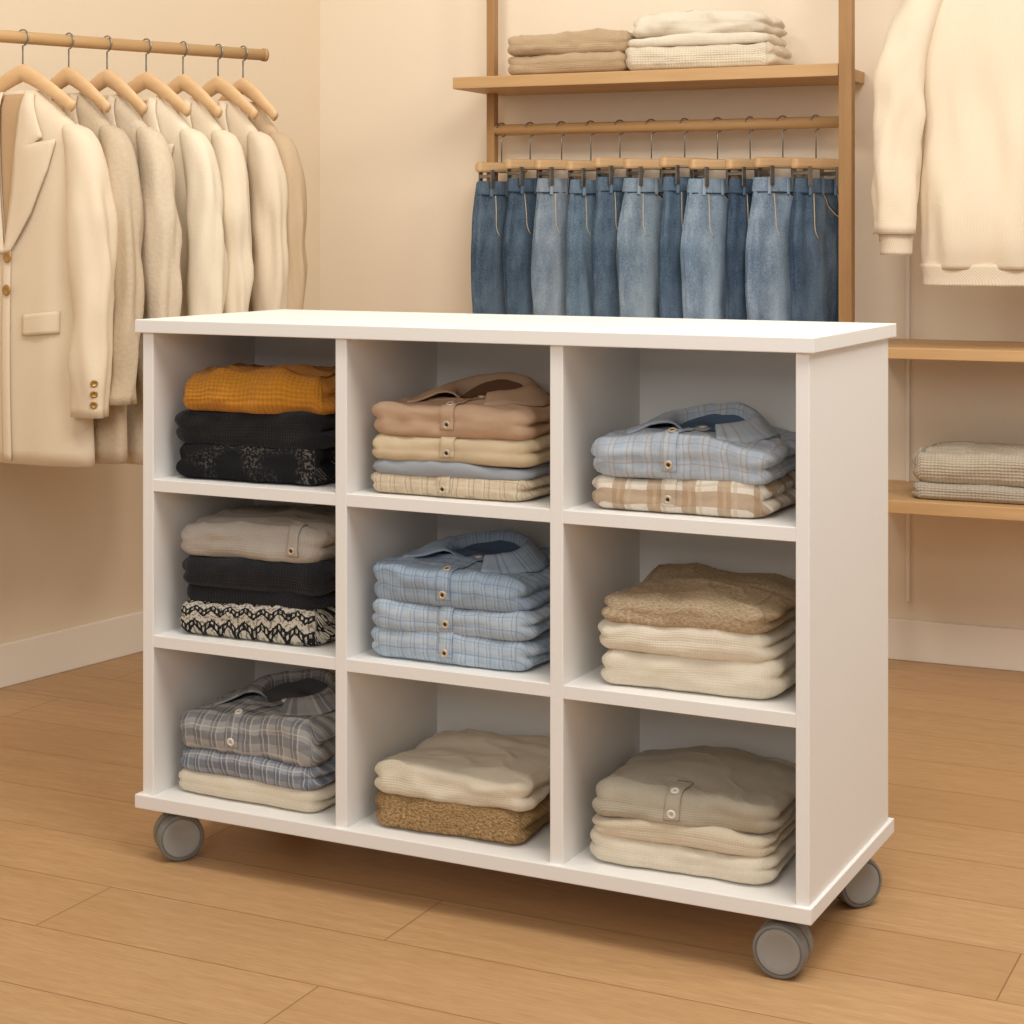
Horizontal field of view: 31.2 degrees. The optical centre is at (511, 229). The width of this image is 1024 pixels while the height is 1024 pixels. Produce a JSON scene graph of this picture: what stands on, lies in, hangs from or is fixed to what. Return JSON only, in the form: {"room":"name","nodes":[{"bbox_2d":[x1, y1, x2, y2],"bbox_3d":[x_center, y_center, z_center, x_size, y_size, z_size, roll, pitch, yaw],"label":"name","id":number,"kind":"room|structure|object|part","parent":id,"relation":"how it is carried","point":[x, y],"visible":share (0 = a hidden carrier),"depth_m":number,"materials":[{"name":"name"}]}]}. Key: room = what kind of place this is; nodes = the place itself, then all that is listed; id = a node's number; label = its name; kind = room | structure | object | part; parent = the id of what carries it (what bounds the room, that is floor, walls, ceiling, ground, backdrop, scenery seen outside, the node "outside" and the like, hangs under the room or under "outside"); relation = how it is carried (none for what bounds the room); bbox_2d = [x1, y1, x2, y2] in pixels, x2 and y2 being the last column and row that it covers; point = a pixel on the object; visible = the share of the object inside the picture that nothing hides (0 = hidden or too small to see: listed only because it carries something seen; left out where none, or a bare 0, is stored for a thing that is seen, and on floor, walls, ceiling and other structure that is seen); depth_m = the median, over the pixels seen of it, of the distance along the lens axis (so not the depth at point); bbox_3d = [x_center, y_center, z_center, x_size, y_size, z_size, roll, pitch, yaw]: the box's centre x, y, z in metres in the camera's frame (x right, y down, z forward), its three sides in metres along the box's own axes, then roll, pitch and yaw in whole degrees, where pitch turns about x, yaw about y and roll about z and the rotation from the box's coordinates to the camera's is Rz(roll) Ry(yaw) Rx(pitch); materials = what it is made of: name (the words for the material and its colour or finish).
{"room":"shop","nodes":[
{"label":"shop","id":0,"kind":"room"},
{"bbox_2d":[0,0,319,643],"bbox_3d":[-1.817,-0.290,4.006,0.120,2.900,4.250,0,0,34],"label":"wall","id":1,"kind":"structure","parent":0,"point":[71,538],"depth_m":4.96,"materials":[{"name":"paint"}]},
{"bbox_2d":[0,611,142,687],"bbox_3d":[-1.776,1.105,3.947,0.017,0.110,4.200,0,0,34],"label":"baseboard","id":2,"kind":"structure","parent":1,"relation":"attached to","point":[47,654],"depth_m":4.83,"materials":[{"name":"white wood"}]},
{"bbox_2d":[0,30,268,61],"bbox_3d":[-1.565,-0.444,3.872,2.447,0.070,0.069,0,0,-40],"label":"rail","id":3,"kind":"object","parent":1,"relation":"attached to","point":[6,36],"visible":1,"depth_m":4.40,"materials":[{"name":"brown wood"}]},
{"bbox_2d":[0,29,117,466],"bbox_3d":[-1.137,0.034,4.228,0.574,0.996,0.137,0,0,30],"label":"blazer","id":4,"kind":"object","parent":3,"relation":"hanging from","point":[59,220],"visible":1,"depth_m":4.13,"materials":[{"name":"fabric"}]},
{"bbox_3d":[-1.131,-0.326,4.233,0.344,0.117,0.030,0,0,30],"label":"hanger arm","id":5,"kind":"part","parent":4,"relation":"part of","materials":[{"name":"brown wood"}]},
{"bbox_2d":[47,32,144,463],"bbox_3d":[-1.045,0.034,4.303,0.561,0.996,0.124,0,0,40],"label":"blazer","id":6,"kind":"object","parent":3,"relation":"hanging from","point":[110,432],"visible":0.38,"depth_m":4.14,"materials":[{"name":"fabric"}]},
{"bbox_3d":[-1.043,-0.326,4.307,0.334,0.117,0.030,0,0,40],"label":"hanger arm","id":7,"kind":"part","parent":6,"relation":"part of","materials":[{"name":"brown wood"}]},
{"bbox_2d":[79,35,181,464],"bbox_3d":[-0.972,0.039,4.364,0.550,1.006,0.113,0,0,41],"label":"blazer","id":8,"kind":"object","parent":3,"relation":"hanging from","point":[161,248],"visible":0.29,"depth_m":4.21,"materials":[{"name":"fabric"}]},
{"bbox_3d":[-0.967,-0.326,4.370,0.328,0.117,0.030,0,0,41],"label":"hanger arm","id":9,"kind":"part","parent":8,"relation":"part of","materials":[{"name":"brown wood"}]},
{"bbox_2d":[116,38,228,315],"bbox_3d":[-0.891,0.039,4.430,0.564,1.006,0.113,0,0,38],"label":"blazer","id":10,"kind":"object","parent":3,"relation":"hanging from","point":[204,266],"visible":0.32,"depth_m":4.28,"materials":[{"name":"fabric"}]},
{"bbox_3d":[-0.887,-0.326,4.437,0.337,0.117,0.030,0,0,38],"label":"hanger arm","id":11,"kind":"part","parent":10,"relation":"part of","materials":[{"name":"brown wood"}]},
{"bbox_2d":[156,41,253,312],"bbox_3d":[-0.809,0.039,4.493,0.545,1.006,0.124,0,0,42],"label":"blazer","id":12,"kind":"object","parent":3,"relation":"hanging from","point":[228,150],"visible":0.23,"depth_m":4.33,"materials":[{"name":"fabric"}]},
{"bbox_3d":[-0.810,-0.326,4.501,0.321,0.117,0.030,0,0,42],"label":"hanger arm","id":13,"kind":"part","parent":12,"relation":"part of","materials":[{"name":"brown wood"}]},
{"bbox_2d":[190,44,288,311],"bbox_3d":[-0.743,0.039,4.560,0.549,1.006,0.119,0,0,42],"label":"blazer","id":14,"kind":"object","parent":3,"relation":"hanging from","point":[268,184],"visible":0.3,"depth_m":4.40,"materials":[{"name":"fabric"}]},
{"bbox_3d":[-0.734,-0.326,4.565,0.324,0.117,0.030,0,0,42],"label":"hanger arm","id":15,"kind":"part","parent":14,"relation":"part of","materials":[{"name":"brown wood"}]},
{"bbox_2d":[217,45,307,309],"bbox_3d":[-0.681,0.039,4.606,0.118,1.006,0.523,0,0,-44],"label":"blazer","id":16,"kind":"object","parent":3,"relation":"hanging from","point":[297,196],"visible":0.19,"depth_m":4.44,"materials":[{"name":"fabric"}]},
{"bbox_3d":[-0.679,-0.326,4.611,0.030,0.117,0.312,0,0,-44],"label":"hanger arm","id":17,"kind":"part","parent":16,"relation":"part of","materials":[{"name":"brown wood"}]},
{"bbox_2d":[0,651,1023,1023],"bbox_3d":[0.250,1.160,2.550,8.500,0.001,8.100,0,0,0],"label":"floor","id":18,"kind":"structure","parent":0,"point":[98,925],"depth_m":3.10,"materials":[{"name":"brown wood"}]},
{"bbox_2d":[135,309,895,978],"bbox_3d":[-0.008,0.662,3.310,1.294,0.994,0.494,0,0,27],"label":"cubby shelf","id":19,"kind":"object","parent":18,"relation":"on","point":[825,383],"visible":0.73,"depth_m":3.18,"materials":[{"name":"white laminate"}]},
{"bbox_2d":[155,813,199,836],"bbox_3d":[-0.617,1.095,3.392,0.087,0.044,0.004,0,0,-22],"label":"hood","id":20,"kind":"object","parent":19,"relation":"attached to","point":[164,817],"depth_m":3.38,"materials":[{"name":"grey plastic"}]},
{"bbox_3d":[-0.381,0.470,3.493,0.394,0.022,0.460,0,0,27],"label":"shelf","id":21,"kind":"part","parent":19,"relation":"part of","materials":[{"name":"white laminate"}]},
{"bbox_3d":[-0.381,0.757,3.493,0.394,0.022,0.460,0,0,27],"label":"shelf","id":22,"kind":"part","parent":19,"relation":"part of","materials":[{"name":"white laminate"}]},
{"bbox_2d":[178,669,335,812],"bbox_3d":[-0.424,0.940,3.444,0.339,0.199,0.293,0,0,28],"label":"shirts","id":23,"kind":"object","parent":19,"relation":"on","point":[270,740],"visible":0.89,"depth_m":3.33,"materials":[{"name":"grey fabric"}]},
{"bbox_3d":[-0.010,0.470,3.308,0.392,0.022,0.460,0,0,27],"label":"shelf","id":24,"kind":"part","parent":19,"relation":"part of","materials":[{"name":"white laminate"}]},
{"bbox_3d":[-0.010,0.757,3.308,0.392,0.022,0.460,0,0,27],"label":"shelf","id":25,"kind":"part","parent":19,"relation":"part of","materials":[{"name":"white laminate"}]},
{"bbox_2d":[371,530,549,670],"bbox_3d":[-0.056,0.644,3.258,0.334,0.203,0.291,0,0,25],"label":"shirts","id":26,"kind":"object","parent":19,"relation":"on","point":[476,599],"visible":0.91,"depth_m":3.15,"materials":[{"name":"blue fabric"}]},
{"bbox_2d":[371,372,549,501],"bbox_3d":[-0.057,0.358,3.258,0.327,0.202,0.287,0,0,24],"label":"shirts","id":27,"kind":"object","parent":19,"relation":"on","point":[483,436],"visible":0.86,"depth_m":3.14,"materials":[{"name":"beige fabric"}]},
{"bbox_3d":[0.036,0.615,3.396,1.226,0.851,0.006,0,0,27],"label":"panel","id":28,"kind":"part","parent":19,"relation":"part of","materials":[{"name":"white laminate"}]},
{"bbox_3d":[0.363,0.470,3.122,0.396,0.022,0.460,0,0,27],"label":"shelf","id":29,"kind":"part","parent":19,"relation":"part of","materials":[{"name":"white laminate"}]},
{"bbox_3d":[0.363,0.757,3.122,0.396,0.022,0.460,0,0,27],"label":"shelf","id":30,"kind":"part","parent":19,"relation":"part of","materials":[{"name":"white laminate"}]},
{"bbox_2d":[591,402,795,517],"bbox_3d":[0.317,0.376,3.076,0.331,0.164,0.299,0,0,24],"label":"shirts","id":31,"kind":"object","parent":19,"relation":"on","point":[725,459],"visible":0.96,"depth_m":2.96,"materials":[{"name":"blue fabric"}]},
{"bbox_2d":[759,919,810,950],"bbox_3d":[0.423,1.095,2.861,0.087,0.043,0.004,0,0,24],"label":"hood","id":32,"kind":"object","parent":19,"relation":"attached to","point":[796,924],"depth_m":2.85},
{"bbox_2d":[453,0,863,321],"bbox_3d":[0.413,-0.140,5.074,1.137,2.600,0.299,0,0,24],"label":"clothes rack","id":33,"kind":"object","parent":18,"relation":"on","point":[844,74],"visible":0.7,"depth_m":4.96,"materials":[{"name":"brown wood"}]},
{"bbox_3d":[-0.057,-0.140,5.337,0.025,2.600,0.030,0,0,24],"label":"post","id":34,"kind":"part","parent":33,"relation":"part of","materials":[{"name":"brown wood"}]},
{"bbox_2d":[471,123,527,313],"bbox_3d":[-0.031,0.175,5.325,0.219,0.974,0.066,0,0,-38],"label":"jeans","id":35,"kind":"object","parent":33,"relation":"hanging from","point":[491,197],"visible":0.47,"depth_m":5.27,"materials":[{"name":"fabric"}]},
{"bbox_2d":[502,122,548,314],"bbox_3d":[0.053,0.171,5.286,0.197,0.966,0.065,0,0,-39],"label":"jeans","id":36,"kind":"object","parent":33,"relation":"hanging from","point":[517,238],"visible":0.38,"depth_m":5.24,"materials":[{"name":"fabric"}]},
{"bbox_2d":[531,121,580,315],"bbox_3d":[0.141,0.172,5.247,0.208,0.969,0.067,0,0,-34],"label":"jeans","id":37,"kind":"object","parent":33,"relation":"hanging from","point":[548,259],"visible":0.42,"depth_m":5.20,"materials":[{"name":"fabric"}]},
{"bbox_2d":[566,120,614,315],"bbox_3d":[0.223,0.175,5.210,0.191,0.973,0.066,0,0,-41],"label":"jeans","id":38,"kind":"object","parent":33,"relation":"hanging from","point":[579,301],"visible":0.42,"depth_m":5.16,"materials":[{"name":"fabric"}]},
{"bbox_2d":[591,120,633,316],"bbox_3d":[0.306,0.171,5.177,0.202,0.967,0.068,0,0,-36],"label":"jeans","id":39,"kind":"object","parent":33,"relation":"hanging from","point":[609,194],"visible":0.33,"depth_m":5.12,"materials":[{"name":"fabric"}]},
{"bbox_2d":[616,119,674,317],"bbox_3d":[0.391,0.173,5.139,0.227,0.970,0.071,0,0,-30],"label":"jeans","id":40,"kind":"object","parent":33,"relation":"hanging from","point":[638,232],"visible":0.41,"depth_m":5.09,"materials":[{"name":"fabric"}]},
{"bbox_2d":[453,63,863,95],"bbox_3d":[0.396,-0.413,5.081,1.101,0.033,0.299,0,0,24],"label":"display shelf","id":41,"kind":"object","parent":33,"relation":"attached to","point":[828,73],"depth_m":4.98,"materials":[{"name":"brown wood"}]},
{"bbox_3d":[0.423,-0.290,5.124,1.029,0.032,0.032,0,0,24],"label":"hanging rod","id":42,"kind":"part","parent":33,"relation":"part of","materials":[{"name":"brown wood"}]},
{"bbox_2d":[658,118,707,317],"bbox_3d":[0.481,0.172,5.098,0.196,0.968,0.064,0,0,-39],"label":"jeans","id":43,"kind":"object","parent":33,"relation":"hanging from","point":[674,200],"visible":0.41,"depth_m":5.04,"materials":[{"name":"fabric"}]},
{"bbox_2d":[680,117,741,318],"bbox_3d":[0.569,0.175,5.060,0.238,0.974,0.066,0,0,-28],"label":"jeans","id":44,"kind":"object","parent":33,"relation":"hanging from","point":[703,237],"visible":0.48,"depth_m":5.01,"materials":[{"name":"fabric"}]},
{"bbox_2d":[724,116,769,319],"bbox_3d":[0.653,0.176,5.024,0.193,0.976,0.068,0,0,-40],"label":"jeans","id":45,"kind":"object","parent":33,"relation":"hanging from","point":[740,192],"visible":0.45,"depth_m":4.97,"materials":[{"name":"fabric"}]},
{"bbox_2d":[745,115,807,320],"bbox_3d":[0.736,0.174,4.986,0.240,0.973,0.067,0,0,-27],"label":"jeans","id":46,"kind":"object","parent":33,"relation":"hanging from","point":[767,272],"visible":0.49,"depth_m":4.94,"materials":[{"name":"fabric"}]},
{"bbox_2d":[789,115,838,321],"bbox_3d":[0.820,0.176,4.948,0.194,0.976,0.064,0,0,-39],"label":"jeans","id":47,"kind":"object","parent":33,"relation":"hanging from","point":[814,214],"visible":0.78,"depth_m":4.91,"materials":[{"name":"fabric"}]},
{"bbox_3d":[0.863,-0.140,4.730,0.035,2.600,0.035,0,0,24],"label":"post","id":48,"kind":"part","parent":33,"relation":"part of","materials":[{"name":"brown wood"}]},
{"bbox_2d":[320,0,1023,628],"bbox_3d":[1.030,-0.290,5.031,3.700,2.900,0.120,0,0,24],"label":"wall","id":49,"kind":"structure","parent":0,"point":[401,147],"depth_m":5.29,"materials":[{"name":"beige paint"}]},
{"bbox_2d":[888,618,1023,671],"bbox_3d":[1.048,1.105,4.949,3.600,0.110,0.014,0,0,24],"label":"baseboard","id":50,"kind":"structure","parent":49,"relation":"attached to","point":[989,647],"depth_m":4.88,"materials":[{"name":"white wood"}]},
{"bbox_2d":[888,255,1023,600],"bbox_3d":[1.589,0.530,4.510,1.455,0.940,0.379,0,0,24],"label":"wall shelf","id":51,"kind":"object","parent":49,"relation":"attached to","point":[921,349],"visible":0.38,"depth_m":4.63,"materials":[{"name":"brown wood"}]},
{"bbox_2d":[888,480,1023,520],"bbox_3d":[1.589,0.692,4.510,1.455,0.032,0.379,0,0,24],"label":"wall shelf","id":52,"kind":"object","parent":49,"relation":"attached to","point":[901,500],"visible":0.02,"depth_m":4.54,"materials":[{"name":"brown wood"}]},
{"bbox_3d":[1.771,-0.800,4.494,1.450,0.029,0.544,0,0,24],"label":"rail","id":53,"kind":"object","parent":49,"relation":"attached to","visible":0},
{"bbox_2d":[871,0,1023,285],"bbox_3d":[1.235,-0.343,4.444,0.717,0.955,0.175,0,0,8],"label":"sweater","id":54,"kind":"object","parent":53,"relation":"hanging from","point":[951,70],"visible":1,"depth_m":4.42,"materials":[{"name":"beige fabric"}]}
]}

